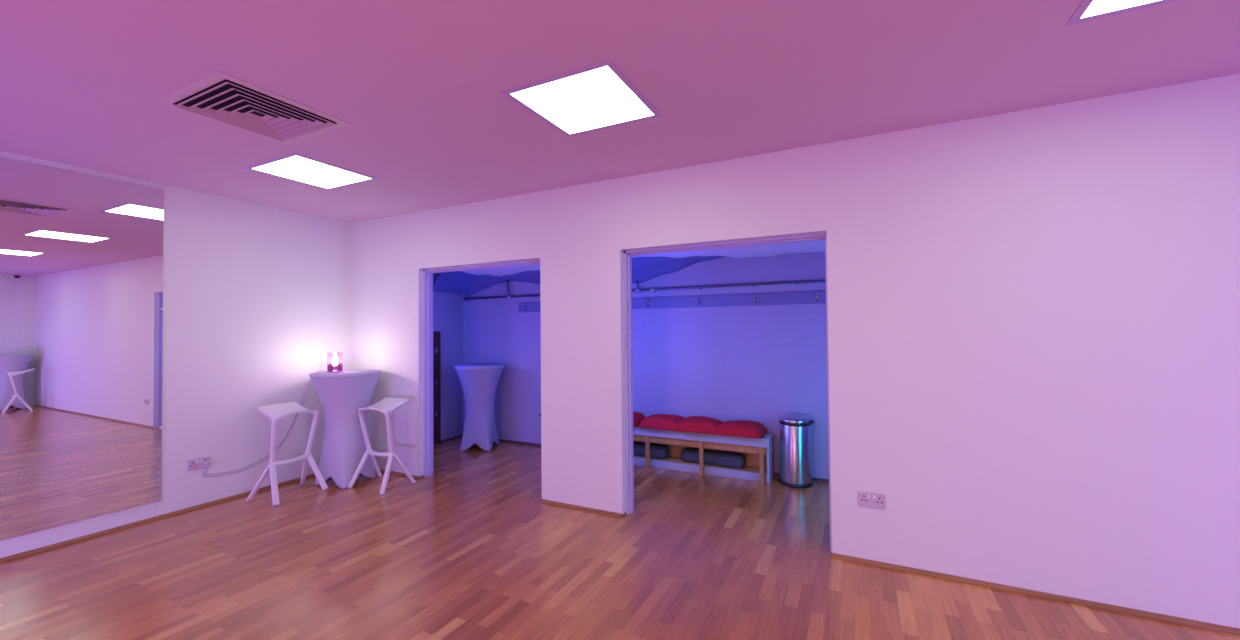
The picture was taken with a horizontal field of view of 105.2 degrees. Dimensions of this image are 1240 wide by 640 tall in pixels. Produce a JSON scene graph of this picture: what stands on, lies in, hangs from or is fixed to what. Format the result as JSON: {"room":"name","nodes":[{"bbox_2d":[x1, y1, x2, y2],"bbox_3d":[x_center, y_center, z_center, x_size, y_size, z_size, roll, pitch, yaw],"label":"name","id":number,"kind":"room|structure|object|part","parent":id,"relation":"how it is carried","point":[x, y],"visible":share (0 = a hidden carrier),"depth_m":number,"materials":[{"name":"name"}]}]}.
{"room":"dance studio","nodes":[
{"label":"dance studio","id":0,"kind":"room"},
{"bbox_2d":[0,151,351,557],"bbox_3d":[-4.354,0.217,2.355,0.200,2.600,6.200,-1,-1,27],"label":"wall","id":1,"kind":"structure","parent":0,"point":[257,298],"depth_m":4.13,"materials":[{"name":"white paint"}]},
{"bbox_2d":[0,157,163,540],"bbox_3d":[-4.426,0.165,1.976,0.014,2.421,3.856,-1,-1,27],"label":"wall mirror","id":2,"kind":"object","parent":1,"relation":"attached to","point":[81,255],"visible":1,"depth_m":3.28,"materials":[{"name":"clear glass"}]},
{"bbox_2d":[0,474,314,562],"bbox_3d":[-4.245,1.503,2.282,0.020,0.023,6.200,-1,-1,27],"label":"baseboard","id":3,"kind":"structure","parent":1,"relation":"attached to","point":[103,532],"depth_m":3.52,"materials":[{"name":"brown wood"}]},
{"bbox_2d":[188,456,209,470],"bbox_3d":[-3.451,1.177,3.886,0.014,0.086,0.146,-1,-1,27],"label":"wall socket","id":4,"kind":"object","parent":1,"relation":"attached to","point":[194,464],"visible":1,"depth_m":3.87,"materials":[{"name":"grey plastic"}]},
{"bbox_2d":[203,461,209,468],"bbox_3d":[-3.417,1.199,3.916,0.028,0.067,0.044,-1,-1,27],"label":"plug","id":5,"kind":"object","parent":4,"relation":"in","point":[206,464],"visible":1,"depth_m":3.90,"materials":[{"name":"grey plastic"}]},
{"bbox_2d":[433,273,462,439],"bbox_3d":[-2.559,0.316,5.862,0.270,2.500,1.380,-1,-1,27],"label":"wall","id":6,"kind":"structure","parent":0,"point":[447,307],"depth_m":6.21,"materials":[{"name":"blue"}]},
{"bbox_2d":[433,435,462,444],"bbox_3d":[-2.417,1.550,5.773,0.024,0.028,1.380,-1,-1,27],"label":"baseboard","id":7,"kind":"structure","parent":6,"relation":"attached to","point":[459,436],"depth_m":6.17,"materials":[{"name":"red"}]},
{"bbox_2d":[0,0,1239,222],"bbox_3d":[0.183,-1.226,0.077,10.400,0.120,6.550,-1,-1,27],"label":"ceiling","id":8,"kind":"structure","parent":0,"point":[418,84],"depth_m":2.16,"materials":[{"name":"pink paint"}]},
{"bbox_2d":[156,71,350,143],"bbox_3d":[-1.923,-1.094,2.524,0.616,0.016,0.616,-1,-1,27],"label":"ceiling vent","id":9,"kind":"object","parent":8,"relation":"in","point":[220,97],"visible":1,"depth_m":2.47,"materials":[{"name":"grey metal"}]},
{"bbox_2d":[244,153,377,189],"bbox_3d":[-2.257,-1.079,3.494,0.610,0.004,0.610,-1,-1,27],"label":"recessed light","id":10,"kind":"object","parent":8,"relation":"in","point":[295,167],"visible":1,"depth_m":3.46,"materials":[{"name":"white plastic"}]},
{"bbox_2d":[500,60,661,136],"bbox_3d":[-0.178,-1.117,2.459,0.610,0.004,0.610,-1,-1,27],"label":"recessed light","id":11,"kind":"object","parent":8,"relation":"in","point":[599,96],"visible":1,"depth_m":2.41,"materials":[{"name":"white plastic"}]},
{"bbox_2d":[1066,0,1179,25],"bbox_3d":[1.870,-1.154,1.435,0.610,0.004,0.610,-1,-1,27],"label":"recessed light","id":12,"kind":"object","parent":8,"relation":"in","point":[1088,10],"visible":1,"depth_m":1.74,"materials":[{"name":"white plastic"}]},
{"bbox_2d":[1081,0,1158,17],"bbox_3d":[1.870,-1.154,1.435,0.545,0.002,0.545,-1,-1,27],"label":"diffuser","id":13,"kind":"object","parent":12,"relation":"attached to","point":[1093,8],"depth_m":1.73,"materials":[{"name":"white plastic"}]},
{"bbox_2d":[0,437,1239,639],"bbox_3d":[0.560,1.503,0.733,10.400,0.120,8.130,-1,-1,27],"label":"floor","id":14,"kind":"structure","parent":0,"point":[470,549],"depth_m":2.77,"materials":[{"name":"brown wood"}]},
{"bbox_2d":[245,402,327,505],"bbox_3d":[-2.925,1.148,4.184,0.386,0.784,0.495,-1,-1,23],"label":"bar stool","id":15,"kind":"object","parent":14,"relation":"on","point":[274,412],"visible":1,"depth_m":4.12,"materials":[{"name":"white plastic"}]},
{"bbox_3d":[-3.055,1.369,4.031,0.224,0.340,0.038,-1,-1,0],"label":"leg","id":16,"kind":"part","parent":15,"relation":"part of","materials":[{"name":"white plastic"}]},
{"bbox_3d":[-2.902,1.367,3.974,0.196,0.338,0.046,-2,-1,43],"label":"leg","id":17,"kind":"part","parent":15,"relation":"part of","materials":[{"name":"white plastic"}]},
{"bbox_3d":[-2.957,0.816,4.202,0.323,0.118,0.380,-1,-1,23],"label":"seat","id":18,"kind":"part","parent":15,"relation":"part of","materials":[{"name":"white plastic"}]},
{"bbox_3d":[-2.911,1.374,4.378,0.038,0.340,0.224,1,-1,-45],"label":"leg","id":19,"kind":"part","parent":15,"relation":"part of","materials":[{"name":"white plastic"}]},
{"bbox_3d":[-2.762,1.372,4.310,0.196,0.338,0.046,-1,-1,2],"label":"leg","id":20,"kind":"part","parent":15,"relation":"part of","materials":[{"name":"white plastic"}]},
{"bbox_2d":[309,370,380,488],"bbox_3d":[-2.625,1.020,4.543,0.600,1.038,0.600,0,-1,-9],"label":"cocktail table","id":21,"kind":"object","parent":14,"relation":"on","point":[340,395],"visible":0.91,"depth_m":4.38,"materials":[{"name":"grey fabric"}]},
{"bbox_2d":[202,370,327,476],"bbox_3d":[-3.195,0.909,4.314,0.927,0.842,0.274,1,-1,-43],"label":"cable","id":22,"kind":"object","parent":21,"relation":"on","point":[320,370],"visible":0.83,"depth_m":4.35,"materials":[{"name":"grey plastic"}]},
{"bbox_2d":[327,357,342,372],"bbox_3d":[-2.713,0.404,4.512,0.126,0.193,0.126,-1,-1,27],"label":"table lamp","id":23,"kind":"object","parent":21,"relation":"on","point":[334,368],"visible":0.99,"depth_m":4.48,"materials":[{"name":"purple glass"}]},
{"bbox_3d":[-2.713,0.398,4.512,0.126,0.181,0.126,-1,-1,27],"label":"lamp shade","id":24,"kind":"part","parent":23,"relation":"part of","materials":[{"name":"clear glass"}]},
{"bbox_3d":[-2.713,0.393,4.512,0.054,0.075,0.054,-1,-1,27],"label":"bulb","id":25,"kind":"part","parent":23,"relation":"part of","materials":[{"name":"white glass"}]},
{"bbox_2d":[347,397,416,494],"bbox_3d":[-2.213,1.146,4.418,0.495,0.784,0.386,-1,-1,25],"label":"bar stool","id":26,"kind":"object","parent":14,"relation":"on","point":[387,406],"visible":1,"depth_m":4.38,"materials":[{"name":"white plastic"}]},
{"bbox_3d":[-2.417,1.371,4.400,0.196,0.338,0.046,1,-1,-45],"label":"leg","id":27,"kind":"part","parent":26,"relation":"part of","materials":[{"name":"white plastic"}]},
{"bbox_3d":[-2.355,1.372,4.552,0.038,0.340,0.224,-1,-1,2],"label":"leg","id":28,"kind":"part","parent":26,"relation":"part of","materials":[{"name":"white plastic"}]},
{"bbox_3d":[-2.203,0.814,4.453,0.380,0.118,0.323,-1,-1,25],"label":"seat","id":29,"kind":"part","parent":26,"relation":"part of","materials":[{"name":"white plastic"}]},
{"bbox_3d":[-2.087,1.365,4.249,0.046,0.338,0.196,-1,-1,4],"label":"leg","id":30,"kind":"part","parent":26,"relation":"part of","materials":[{"name":"white plastic"}]},
{"bbox_3d":[-2.013,1.366,4.395,0.224,0.340,0.038,0,-1,-43],"label":"leg","id":31,"kind":"part","parent":26,"relation":"part of","materials":[{"name":"white plastic"}]},
{"bbox_2d":[433,332,441,443],"bbox_3d":[-2.340,0.855,5.918,0.050,1.420,0.250,-1,-1,27],"label":"wooden screen","id":32,"kind":"object","parent":14,"relation":"on","point":[436,335],"visible":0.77,"depth_m":5.97,"materials":[{"name":"brown wood"}]},
{"bbox_2d":[454,363,504,450],"bbox_3d":[-1.710,1.053,5.790,0.600,1.003,0.600,-1,-1,27],"label":"cocktail table","id":33,"kind":"object","parent":14,"relation":"on","point":[479,382],"visible":1,"depth_m":5.62,"materials":[{"name":"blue fabric"}]},
{"bbox_2d":[633,426,773,483],"bbox_3d":[0.365,1.316,4.971,2.365,0.415,0.300,-1,-1,27],"label":"bench","id":34,"kind":"object","parent":14,"relation":"on","point":[758,453],"visible":0.56,"depth_m":4.61,"materials":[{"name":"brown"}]},
{"bbox_2d":[633,411,644,426],"bbox_3d":[-0.222,1.053,5.242,1.016,0.130,0.363,-1,-1,27],"label":"bench cushion","id":35,"kind":"object","parent":34,"relation":"on","point":[638,417],"visible":0.08,"depth_m":5.04,"materials":[{"name":"red fabric"}]},
{"bbox_3d":[0.285,1.356,4.872,0.038,0.334,0.036,-1,-1,27],"label":"leg","id":36,"kind":"part","parent":34,"relation":"part of","materials":[{"name":"brown wood"}]},
{"bbox_2d":[633,442,669,458],"bbox_3d":[0.227,1.385,5.078,0.620,0.130,0.134,-1,-1,27],"label":"bolster cushion","id":37,"kind":"object","parent":34,"relation":"on","point":[659,451],"visible":0.48,"depth_m":4.96,"materials":[{"name":"fabric"}]},
{"bbox_3d":[0.301,1.221,4.879,2.335,0.074,0.016,-1,-1,27],"label":"rail","id":38,"kind":"part","parent":34,"relation":"part of","materials":[{"name":"brown wood"}]},
{"bbox_2d":[633,455,766,473],"bbox_3d":[0.382,1.459,5.000,2.305,0.020,0.189,-1,-1,27],"label":"shelf","id":39,"kind":"object","parent":34,"relation":"attached to","point":[674,461],"depth_m":4.71,"materials":[{"name":"white wood"}]},
{"bbox_3d":[0.427,1.315,5.095,2.305,0.361,0.014,-1,-1,27],"label":"panel","id":40,"kind":"part","parent":34,"relation":"part of","materials":[{"name":"brown wood"}]},
{"bbox_3d":[0.301,1.158,4.852,2.361,0.058,0.018,-1,-1,27],"label":"rail","id":41,"kind":"part","parent":34,"relation":"part of","materials":[{"name":"grey"}]},
{"bbox_3d":[0.795,1.346,4.617,0.038,0.334,0.036,-1,-1,27],"label":"leg","id":42,"kind":"part","parent":34,"relation":"part of","materials":[{"name":"brown wood"}]},
{"bbox_2d":[638,414,766,437],"bbox_3d":[0.804,1.037,4.729,1.251,0.124,0.363,-1,-1,27],"label":"bench cushion","id":43,"kind":"object","parent":34,"relation":"on","point":[694,424],"visible":1,"depth_m":4.59,"materials":[{"name":"red fabric"}]},
{"bbox_2d":[681,448,745,468],"bbox_3d":[0.922,1.375,4.730,0.645,0.125,0.134,-1,-1,28],"label":"bolster cushion","id":44,"kind":"object","parent":34,"relation":"on","point":[725,459],"visible":0.96,"depth_m":4.66,"materials":[{"name":"fabric"}]},
{"bbox_3d":[1.305,1.337,4.362,0.038,0.334,0.036,-1,-1,27],"label":"leg","id":45,"kind":"part","parent":34,"relation":"part of","materials":[{"name":"brown wood"}]},
{"bbox_3d":[1.416,1.309,4.460,0.020,0.392,0.274,-1,-1,27],"label":"panel","id":46,"kind":"part","parent":34,"relation":"part of","materials":[{"name":"grey wood"}]},
{"bbox_2d":[776,414,814,487],"bbox_3d":[1.616,1.186,4.360,0.288,0.630,0.291,0,-1,-15],"label":"pedal bin","id":47,"kind":"object","parent":14,"relation":"on","point":[795,429],"visible":1,"depth_m":4.25,"materials":[{"name":"silver metal"}]},
{"bbox_3d":[1.613,0.901,4.367,0.284,0.060,0.284,1,-1,-43],"label":"lid","id":48,"kind":"part","parent":47,"relation":"part of","materials":[{"name":"silver metal"}]},
{"bbox_2d":[463,252,828,478],"bbox_3d":[0.714,0.273,5.108,6.800,2.500,0.200,-1,-1,27],"label":"wall","id":49,"kind":"structure","parent":0,"point":[762,364],"depth_m":4.90,"materials":[{"name":"blue"}]},
{"bbox_2d":[433,270,539,295],"label":"drape","id":50,"kind":"object","parent":49,"relation":"attached to","point":[460,282],"depth_m":6.05,"materials":[{"name":"blue fabric"}]},
{"bbox_2d":[463,279,825,300],"bbox_3d":[0.704,-0.468,4.969,6.230,0.328,0.076,-1,-1,27],"label":"pipe","id":51,"kind":"object","parent":49,"relation":"attached to","point":[637,290],"visible":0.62,"depth_m":4.96,"materials":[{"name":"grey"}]},
{"bbox_2d":[499,439,828,482],"bbox_3d":[0.706,1.507,4.969,6.330,0.028,0.024,-1,-1,27],"label":"baseboard","id":52,"kind":"structure","parent":49,"relation":"attached to","point":[500,440],"depth_m":5.84,"materials":[{"name":"red wood"}]},
{"bbox_2d":[518,291,825,311],"bbox_3d":[0.750,-0.193,4.940,4.570,0.120,0.078,-1,-1,27],"label":"coat rack","id":53,"kind":"object","parent":49,"relation":"attached to","point":[803,297],"visible":0.54,"depth_m":4.81,"materials":[{"name":"silver metal"}]},
{"bbox_2d":[632,256,724,282],"label":"drape","id":54,"kind":"object","parent":49,"relation":"attached to","point":[644,269],"depth_m":4.96,"materials":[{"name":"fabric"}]},
{"bbox_2d":[352,74,1239,628],"bbox_3d":[1.627,0.174,2.913,10.400,2.600,0.150,-1,-1,27],"label":"wall","id":55,"kind":"structure","parent":0,"point":[1034,314],"depth_m":2.64,"materials":[{"name":"white paint"}]},
{"bbox_2d":[374,468,418,478],"bbox_3d":[-2.415,1.534,4.822,1.020,0.023,0.020,-1,-1,27],"label":"baseboard","id":56,"kind":"structure","parent":55,"relation":"attached to","point":[381,470],"depth_m":4.71,"materials":[{"name":"brown wood"}]},
{"bbox_2d":[423,259,539,476],"bbox_3d":[-1.265,0.507,4.391,1.454,2.040,0.103,-1,-1,27],"label":"trim","id":57,"kind":"structure","parent":55,"relation":"attached to","point":[427,273],"depth_m":4.68,"materials":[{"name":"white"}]},
{"bbox_2d":[540,499,622,517],"bbox_3d":[-0.321,1.496,3.774,0.753,0.023,0.020,-1,-1,27],"label":"baseboard","id":58,"kind":"structure","parent":55,"relation":"attached to","point":[588,509],"depth_m":3.76,"materials":[{"name":"brown wood"}]},
{"bbox_2d":[462,240,824,275],"bbox_3d":[0.258,-0.685,4.152,6.321,0.312,0.801,-1,-1,27],"label":"ceiling canopy","id":59,"kind":"object","parent":55,"relation":"attached to","point":[769,250],"visible":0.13,"depth_m":4.06,"materials":[{"name":"blue fabric"}]},
{"bbox_2d":[624,232,831,551],"bbox_3d":[0.711,0.469,3.402,1.458,2.045,0.103,-1,-1,27],"label":"trim","id":60,"kind":"structure","parent":55,"relation":"attached to","point":[629,459],"depth_m":3.67,"materials":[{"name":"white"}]},
{"bbox_2d":[858,491,885,508],"bbox_3d":[1.521,1.088,2.862,0.146,0.086,0.014,-1,-1,27],"label":"wall socket","id":61,"kind":"object","parent":55,"relation":"attached to","point":[867,499],"visible":1,"depth_m":2.86,"materials":[{"name":"grey plastic"}]},
{"bbox_2d":[832,553,1239,634],"bbox_3d":[3.651,1.424,1.787,5.213,0.023,0.020,-1,-1,27],"label":"baseboard","id":62,"kind":"structure","parent":55,"relation":"attached to","point":[1215,627],"depth_m":2.48,"materials":[{"name":"brown wood"}]}
]}

